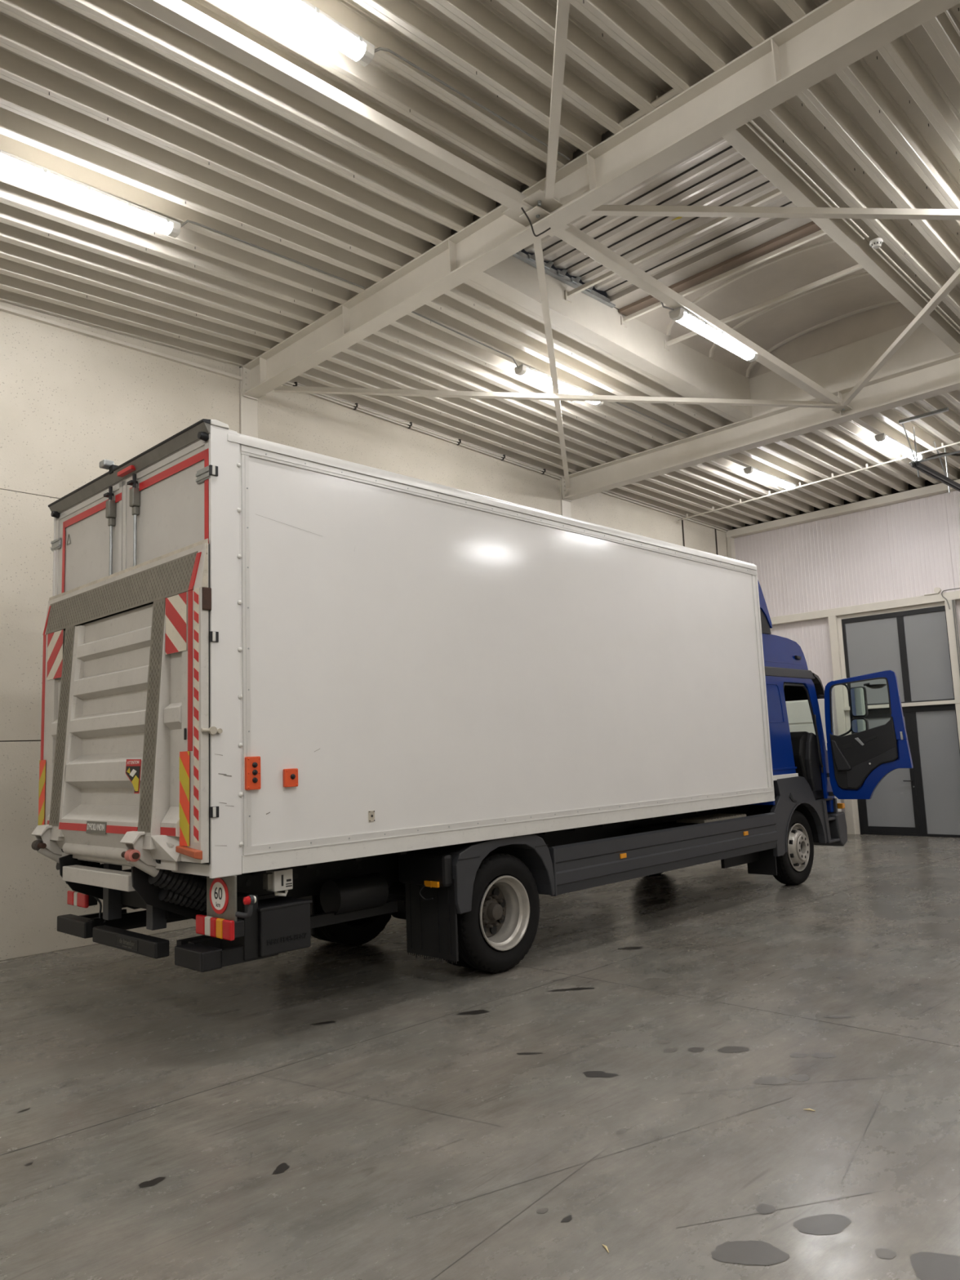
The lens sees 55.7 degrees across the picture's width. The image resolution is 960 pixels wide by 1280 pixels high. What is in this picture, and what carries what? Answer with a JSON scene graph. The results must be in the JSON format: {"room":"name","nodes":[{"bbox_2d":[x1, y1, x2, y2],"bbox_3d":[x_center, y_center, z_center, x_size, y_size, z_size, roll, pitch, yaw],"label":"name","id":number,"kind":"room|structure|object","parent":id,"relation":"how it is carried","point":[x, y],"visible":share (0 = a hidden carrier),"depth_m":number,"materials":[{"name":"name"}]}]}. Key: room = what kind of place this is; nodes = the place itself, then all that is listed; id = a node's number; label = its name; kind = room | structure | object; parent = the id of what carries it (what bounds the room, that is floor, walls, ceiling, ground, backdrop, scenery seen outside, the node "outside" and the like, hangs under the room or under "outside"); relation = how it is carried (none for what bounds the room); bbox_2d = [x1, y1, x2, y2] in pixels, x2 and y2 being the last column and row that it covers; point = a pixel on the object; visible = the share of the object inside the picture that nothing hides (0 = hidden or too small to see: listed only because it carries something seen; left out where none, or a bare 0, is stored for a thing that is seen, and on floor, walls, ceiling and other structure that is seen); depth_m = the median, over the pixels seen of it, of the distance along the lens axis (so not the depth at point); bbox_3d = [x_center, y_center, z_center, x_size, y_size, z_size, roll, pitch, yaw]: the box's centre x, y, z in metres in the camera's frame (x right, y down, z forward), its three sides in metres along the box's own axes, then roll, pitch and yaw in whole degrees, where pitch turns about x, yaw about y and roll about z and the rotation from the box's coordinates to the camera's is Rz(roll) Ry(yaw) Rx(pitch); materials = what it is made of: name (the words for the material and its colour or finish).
{"room":"truck garage","nodes":[
{"label":"truck garage","id":0,"kind":"room"},
{"bbox_2d":[0,301,728,960],"bbox_3d":[-2.539,-0.114,11.041,22.450,6.620,0.300,5,-10,-45],"label":"wall","id":1,"kind":"structure","parent":0,"point":[70,402],"depth_m":9.45,"materials":[{"name":"grey"}]},
{"bbox_2d":[0,305,242,380],"bbox_3d":[-6.675,-3.473,7.172,10.740,0.035,0.049,5,-10,-45],"label":"trim","id":2,"kind":"structure","parent":1,"relation":"attached to","point":[3,308],"depth_m":9.85,"materials":[{"name":"metal"}]},
{"bbox_2d":[283,382,561,479],"bbox_3d":[-0.677,-2.958,13.116,5.701,0.241,0.040,5,-10,-45],"label":"conduit","id":3,"kind":"object","parent":1,"relation":"attached to","point":[408,426],"visible":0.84,"depth_m":13.00,"materials":[{"name":"metal"}]},
{"bbox_2d":[602,491,727,532],"bbox_3d":[3.325,-2.453,17.069,5.050,0.131,0.024,5,-10,-45],"label":"beam","id":4,"kind":"structure","parent":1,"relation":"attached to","point":[602,491],"depth_m":17.15,"materials":[{"name":"metal"}]},
{"bbox_2d":[682,520,684,546],"bbox_3d":[4.028,-0.326,17.463,0.016,4.135,0.018,5,-10,-45],"label":"conduit","id":5,"kind":"object","parent":1,"relation":"attached to","point":[682,520],"visible":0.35,"depth_m":17.67,"materials":[{"name":"grey"}]},
{"bbox_2d":[715,528,718,555],"bbox_3d":[4.899,-0.237,18.327,0.016,4.108,0.018,5,-10,-45],"label":"conduit","id":6,"kind":"object","parent":1,"relation":"attached to","point":[715,529],"visible":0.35,"depth_m":18.54,"materials":[{"name":"grey"}]},
{"bbox_2d":[726,537,735,559],"bbox_3d":[5.322,0.834,18.527,0.170,6.000,0.080,5,-10,-45],"label":"trim","id":7,"kind":"structure","parent":1,"relation":"attached to","point":[730,541],"depth_m":18.82,"materials":[{"name":"metal"}]},
{"bbox_2d":[0,834,959,1279],"bbox_3d":[3.168,2.329,4.877,22.750,0.202,16.410,5,-10,-45],"label":"floor","id":8,"kind":"structure","parent":0,"point":[639,1085],"depth_m":4.60,"materials":[{"name":"concrete"}]},
{"bbox_2d":[239,367,257,438],"bbox_3d":[-2.699,-0.077,10.666,0.230,6.467,0.050,5,-10,-45],"label":"steel column","id":9,"kind":"structure","parent":8,"relation":"on","point":[248,406],"depth_m":10.97,"materials":[{"name":"metal"}]},
{"bbox_2d":[31,418,913,973],"bbox_3d":[0.914,0.873,9.241,3.565,3.950,9.520,-9,-10,44],"label":"box truck","id":10,"kind":"object","parent":8,"relation":"on","point":[299,694],"visible":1,"depth_m":6.82,"materials":[{"name":"metal"}]},
{"bbox_2d":[51,511,59,518],"bbox_3d":[-3.437,-1.016,7.352,0.060,0.060,0.050,-9,-10,44],"label":"marker lamp","id":11,"kind":"object","parent":10,"relation":"attached to","point":[54,513],"depth_m":7.34,"materials":[{"name":"black plastic"}]},
{"bbox_2d":[66,890,97,907],"bbox_3d":[-3.040,1.976,6.948,0.105,0.105,0.338,5,-10,-45],"label":"light","id":12,"kind":"object","parent":10,"relation":"attached to","point":[73,898],"depth_m":6.86,"materials":[{"name":"red plastic"}]},
{"bbox_2d":[175,845,202,859],"bbox_3d":[-1.739,1.267,5.408,0.257,0.072,0.055,-9,-10,44],"label":"lamp","id":13,"kind":"object","parent":10,"relation":"attached to","point":[183,852],"depth_m":5.39,"materials":[{"name":"orange plastic"}]},
{"bbox_2d":[197,431,208,441],"bbox_3d":[-1.747,-1.286,5.727,0.060,0.060,0.050,-9,-10,44],"label":"marker lamp","id":14,"kind":"object","parent":10,"relation":"attached to","point":[204,436],"depth_m":5.71,"materials":[{"name":"black plastic"}]},
{"bbox_2d":[195,914,244,940],"bbox_3d":[-1.590,1.750,5.553,0.106,0.115,0.418,5,-10,-45],"label":"light","id":15,"kind":"object","parent":10,"relation":"attached to","point":[225,926],"depth_m":5.47,"materials":[{"name":"red"}]},
{"bbox_2d":[247,894,254,905],"bbox_3d":[-1.368,1.549,5.411,0.060,0.060,0.022,-9,-10,44],"label":"lamp","id":16,"kind":"object","parent":10,"relation":"on","point":[251,899],"depth_m":5.39,"materials":[{"name":"red plastic"}]},
{"bbox_2d":[281,875,292,887],"bbox_3d":[-1.244,1.549,5.851,0.002,0.080,0.080,-9,-10,44],"label":"print","id":17,"kind":"object","parent":10,"relation":"attached to","point":[287,880],"depth_m":5.85},
{"bbox_2d":[560,477,571,517],"bbox_3d":[1.527,0.395,14.851,0.230,6.248,0.050,5,-10,-45],"label":"steel column","id":18,"kind":"structure","parent":8,"relation":"on","point":[565,505],"depth_m":15.13,"materials":[{"name":"metal"}]},
{"bbox_2d":[817,699,841,811],"bbox_3d":[5.587,2.340,16.301,0.644,2.440,1.420,5,-10,-45],"label":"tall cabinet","id":19,"kind":"object","parent":8,"relation":"on","point":[821,702],"visible":0.02,"depth_m":15.85,"materials":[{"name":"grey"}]},
{"bbox_2d":[0,0,959,530],"bbox_3d":[2.832,-4.154,5.811,22.200,0.645,16.124,5,-10,-45],"label":"ceiling","id":20,"kind":"structure","parent":0,"point":[108,96],"depth_m":7.57,"materials":[{"name":"grey metal"}]},
{"bbox_2d":[0,149,181,238],"bbox_3d":[-3.196,-3.618,7.352,1.590,0.130,0.158,5,-10,-45],"label":"ceiling light","id":21,"kind":"object","parent":20,"relation":"attached to","point":[9,162],"visible":1,"depth_m":7.31,"materials":[{"name":"grey plastic"}]},
{"bbox_2d":[180,219,364,288],"bbox_3d":[-1.903,-3.579,8.562,1.962,0.118,0.115,5,-10,-45],"label":"cable","id":22,"kind":"object","parent":20,"relation":"attached to","point":[187,220],"visible":1,"depth_m":8.43,"materials":[{"name":"grey plastic"}]},
{"bbox_2d":[259,0,374,66],"bbox_3d":[-1.302,-3.927,5.474,1.590,0.130,0.158,5,-10,-45],"label":"ceiling light","id":23,"kind":"object","parent":20,"relation":"attached to","point":[309,17],"visible":1,"depth_m":5.75,"materials":[{"name":"grey plastic"}]},
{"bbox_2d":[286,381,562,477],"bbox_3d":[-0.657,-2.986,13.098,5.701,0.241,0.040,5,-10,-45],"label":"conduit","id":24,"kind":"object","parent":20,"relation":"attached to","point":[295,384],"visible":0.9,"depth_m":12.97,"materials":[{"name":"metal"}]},
{"bbox_2d":[411,311,519,368],"bbox_3d":[-0.262,-3.405,10.176,2.056,0.186,0.018,5,-10,-45],"label":"cable","id":25,"kind":"object","parent":20,"relation":"attached to","point":[413,312],"visible":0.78,"depth_m":10.27,"materials":[{"name":"grey plastic"}]},
{"bbox_2d":[374,47,569,159],"bbox_3d":[0.012,-3.892,6.662,1.964,0.118,0.071,4,-10,-42],"label":"cable","id":26,"kind":"object","parent":20,"relation":"attached to","point":[378,49],"visible":0.89,"depth_m":6.53,"materials":[{"name":"grey plastic"}]},
{"bbox_2d":[514,364,552,388],"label":"ceiling light","id":27,"kind":"object","parent":20,"relation":"attached to","point":[535,375],"depth_m":11.01,"materials":[{"name":"grey plastic"}]},
{"bbox_2d":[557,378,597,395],"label":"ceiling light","id":28,"kind":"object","parent":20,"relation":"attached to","point":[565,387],"depth_m":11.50,"materials":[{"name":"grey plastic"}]},
{"bbox_2d":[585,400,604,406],"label":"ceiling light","id":29,"kind":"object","parent":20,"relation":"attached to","point":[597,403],"depth_m":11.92,"materials":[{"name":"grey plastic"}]},
{"bbox_2d":[242,0,959,399],"bbox_3d":[2.701,-4.057,5.437,0.400,0.440,15.780,5,-10,-45],"label":"roof beam","id":30,"kind":"structure","parent":20,"relation":"attached to","point":[836,34],"depth_m":7.06,"materials":[{"name":"metal"}]},
{"bbox_2d":[124,0,551,224],"bbox_3d":[-1.524,-3.697,5.635,5.840,0.290,0.200,5,-10,-45],"label":"strut","id":31,"kind":"object","parent":30,"relation":"attached to","point":[177,14],"visible":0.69,"depth_m":6.13,"materials":[{"name":"metal"}]},
{"bbox_2d":[520,207,551,236],"bbox_3d":[0.463,-3.458,7.572,0.322,0.189,0.075,5,-10,-45],"label":"cable","id":32,"kind":"object","parent":30,"relation":"hanging from","point":[522,208],"visible":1,"depth_m":7.50,"materials":[{"name":"grey plastic"}]},
{"bbox_2d":[533,239,569,488],"bbox_3d":[0.970,-3.056,11.461,0.070,0.296,7.042,-3,-7,7],"label":"bar","id":33,"kind":"object","parent":30,"relation":"attached to","point":[538,249],"visible":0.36,"depth_m":9.99,"materials":[{"name":"metal"}]},
{"bbox_2d":[544,0,569,198],"bbox_3d":[0.437,-3.921,3.682,0.070,0.336,7.395,-2,-7,2],"label":"bar","id":34,"kind":"object","parent":30,"relation":"attached to","point":[562,6],"visible":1,"depth_m":6.10,"materials":[{"name":"metal"}]},
{"bbox_2d":[274,386,844,408],"bbox_3d":[1.095,-3.019,11.310,7.170,0.236,0.070,-1,-7,-6],"label":"bar","id":35,"kind":"object","parent":30,"relation":"attached to","point":[299,389],"visible":0.89,"depth_m":11.27,"materials":[{"name":"metal"}]},
{"bbox_2d":[583,204,959,220],"bbox_3d":[4.609,-3.664,7.840,7.581,0.261,0.070,-2,-7,-2],"label":"bar","id":36,"kind":"object","parent":30,"relation":"attached to","point":[602,210],"visible":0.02,"depth_m":7.73,"materials":[{"name":"metal"}]},
{"bbox_2d":[841,266,959,405],"bbox_3d":[4.517,-3.574,7.868,0.070,0.216,7.586,-2,-7,2],"label":"bar","id":37,"kind":"object","parent":30,"relation":"attached to","point":[954,279],"visible":1,"depth_m":9.76,"materials":[{"name":"metal"}]},
{"bbox_2d":[613,401,688,435],"bbox_3d":[2.333,-3.103,12.633,1.977,0.086,0.082,4,-10,-42],"label":"cable","id":38,"kind":"object","parent":20,"relation":"attached to","point":[614,402],"visible":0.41,"depth_m":12.68,"materials":[{"name":"grey plastic"}]},
{"bbox_2d":[450,93,959,421],"bbox_3d":[2.665,-3.906,9.837,5.800,0.960,2.960,5,-10,-45],"label":"skylight","id":39,"kind":"object","parent":20,"relation":"attached to","point":[801,290],"visible":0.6,"depth_m":10.29,"materials":[{"name":"metal"}]},
{"bbox_2d":[561,351,959,502],"bbox_3d":[7.004,-3.425,9.673,0.220,0.390,15.780,5,-10,-45],"label":"roof beam","id":40,"kind":"structure","parent":20,"relation":"attached to","point":[940,376],"depth_m":12.66,"materials":[{"name":"metal"}]},
{"bbox_2d":[548,222,853,413],"bbox_3d":[2.660,-3.309,9.790,5.940,0.325,0.200,5,-10,-45],"label":"strut","id":41,"kind":"object","parent":40,"relation":"attached to","point":[569,233],"visible":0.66,"depth_m":9.04,"materials":[{"name":"metal"}]},
{"bbox_2d":[660,301,674,310],"bbox_3d":[1.862,-3.372,9.138,0.210,0.086,0.059,3,-9,-38],"label":"cable","id":42,"kind":"object","parent":41,"relation":"attached to","point":[662,304],"visible":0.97,"depth_m":9.15,"materials":[{"name":"grey plastic"}]},
{"bbox_2d":[668,306,757,362],"bbox_3d":[2.531,-3.267,9.746,1.590,0.130,0.158,5,-10,-45],"label":"ceiling light","id":43,"kind":"object","parent":41,"relation":"attached to","point":[679,314],"visible":1,"depth_m":9.59,"materials":[{"name":"grey plastic"}]},
{"bbox_2d":[743,466,796,490],"bbox_3d":[4.888,-2.712,15.256,1.590,0.130,0.158,5,-10,-45],"label":"ceiling light","id":44,"kind":"object","parent":20,"relation":"attached to","point":[752,471],"visible":0.98,"depth_m":15.12,"materials":[{"name":"grey plastic"}]},
{"bbox_2d":[746,120,868,239],"bbox_3d":[2.698,-3.881,7.592,2.551,0.112,0.058,5,-10,-45],"label":"conduit","id":45,"kind":"object","parent":20,"relation":"attached to","point":[752,121],"visible":0.65,"depth_m":7.54,"materials":[{"name":"metal"}]},
{"bbox_2d":[677,441,959,520],"bbox_3d":[6.757,-2.885,13.938,0.028,0.089,9.259,4,-9,-40],"label":"conduit","id":46,"kind":"object","parent":20,"relation":"attached to","point":[957,442],"visible":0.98,"depth_m":15.12,"materials":[{"name":"metal"}]},
{"bbox_2d":[869,237,883,248],"bbox_3d":[3.717,-3.712,8.521,0.120,0.060,0.120,5,-10,-45],"label":"smoke detector","id":47,"kind":"object","parent":20,"relation":"attached to","point":[875,243],"visible":1,"depth_m":8.49,"materials":[{"name":"grey plastic"}]},
{"bbox_2d":[874,432,923,460],"bbox_3d":[6.426,-2.942,13.900,1.590,0.130,0.158,5,-10,-45],"label":"ceiling light","id":48,"kind":"object","parent":20,"relation":"attached to","point":[883,438],"visible":0.83,"depth_m":13.69,"materials":[{"name":"grey plastic"}]},
{"bbox_2d":[872,247,959,333],"bbox_3d":[4.790,-3.590,9.655,2.911,0.126,0.058,5,-10,-45],"label":"conduit","id":49,"kind":"object","parent":20,"relation":"attached to","point":[879,248],"visible":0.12,"depth_m":9.30,"materials":[{"name":"metal"}]},
{"bbox_2d":[898,407,959,493],"bbox_3d":[8.901,-2.917,12.531,3.700,0.769,4.660,5,-10,-45],"label":"door track","id":50,"kind":"object","parent":20,"relation":"hanging from","point":[915,464],"visible":0.99,"depth_m":13.12,"materials":[{"name":"grey metal"}]},
{"bbox_2d":[925,452,959,458],"bbox_3d":[6.905,-2.652,12.738,1.186,0.115,0.179,-7,-8,32],"label":"cable","id":51,"kind":"object","parent":50,"relation":"hanging from","point":[944,453],"visible":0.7,"depth_m":12.96,"materials":[{"name":"grey plastic"}]},
{"bbox_2d":[944,9,959,36],"bbox_3d":[3.505,-4.072,6.407,2.001,0.092,0.018,5,-10,-45],"label":"conduit","id":52,"kind":"object","parent":20,"relation":"attached to","point":[947,13],"visible":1,"depth_m":6.05,"materials":[{"name":"metal"}]},
{"bbox_2d":[732,480,959,817],"bbox_3d":[11.016,-0.354,13.235,0.303,6.600,16.410,5,-10,-45],"label":"wall","id":53,"kind":"structure","parent":0,"point":[910,548],"depth_m":17.17,"materials":[{"name":"grey"}]},
{"bbox_2d":[725,479,959,537],"bbox_3d":[10.742,-3.096,13.402,0.190,0.140,15.800,5,-10,-45],"label":"trim","id":54,"kind":"structure","parent":53,"relation":"attached to","point":[940,488],"depth_m":17.14,"materials":[{"name":"metal"}]},
{"bbox_2d":[827,615,860,834],"bbox_3d":[6.789,1.567,17.002,0.150,4.055,0.145,5,-10,-45],"label":"trim","id":55,"kind":"structure","parent":53,"relation":"attached to","point":[833,620],"depth_m":17.08,"materials":[{"name":"metal"}]},
{"bbox_2d":[769,590,959,625],"bbox_3d":[10.897,-1.200,13.111,0.150,0.145,15.610,5,-10,-45],"label":"trim","id":56,"kind":"structure","parent":53,"relation":"attached to","point":[954,595],"depth_m":16.75,"materials":[{"name":"metal"}]},
{"bbox_2d":[840,601,954,702],"bbox_3d":[7.527,0.285,16.420,0.060,1.725,1.865,5,-10,-45],"label":"window","id":57,"kind":"structure","parent":53,"relation":"in","point":[912,642],"depth_m":16.28,"materials":[{"name":"black glass"}]},
{"bbox_2d":[857,703,959,837],"bbox_3d":[7.587,2.328,16.144,0.115,2.270,1.865,5,-10,-45],"label":"door","id":58,"kind":"structure","parent":53,"relation":"in","point":[922,800],"depth_m":15.96,"materials":[{"name":"black metal"}]},
{"bbox_2d":[901,699,959,706],"bbox_3d":[7.676,1.141,16.093,0.086,0.065,2.465,5,-10,-45],"label":"trim","id":59,"kind":"structure","parent":53,"relation":"attached to","point":[953,701],"depth_m":15.85,"materials":[{"name":"metal"}]},
{"bbox_2d":[924,586,941,595],"bbox_3d":[7.955,-0.858,15.968,0.090,0.115,0.275,5,-10,-45],"label":"fire alarm","id":60,"kind":"object","parent":53,"relation":"attached to","point":[937,590],"visible":1,"depth_m":15.88,"materials":[{"name":"plastic"}]},
{"bbox_2d":[941,587,959,608],"bbox_3d":[8.347,-0.743,15.507,0.029,0.345,0.866,5,-10,-45],"label":"cable","id":61,"kind":"object","parent":53,"relation":"attached to","point":[957,588],"visible":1,"depth_m":15.74,"materials":[{"name":"grey plastic"}]},
{"bbox_2d":[944,600,959,746],"bbox_3d":[8.249,1.328,15.554,0.150,4.055,0.125,5,-10,-45],"label":"trim","id":62,"kind":"structure","parent":53,"relation":"attached to","point":[949,615],"depth_m":15.63,"materials":[{"name":"metal"}]},
{"bbox_2d":[951,600,959,675],"bbox_3d":[8.243,1.305,15.427,0.021,4.030,0.054,5,-10,-45],"label":"conduit","id":63,"kind":"object","parent":53,"relation":"attached to","point":[953,601],"visible":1,"depth_m":15.60,"materials":[{"name":"grey metal"}]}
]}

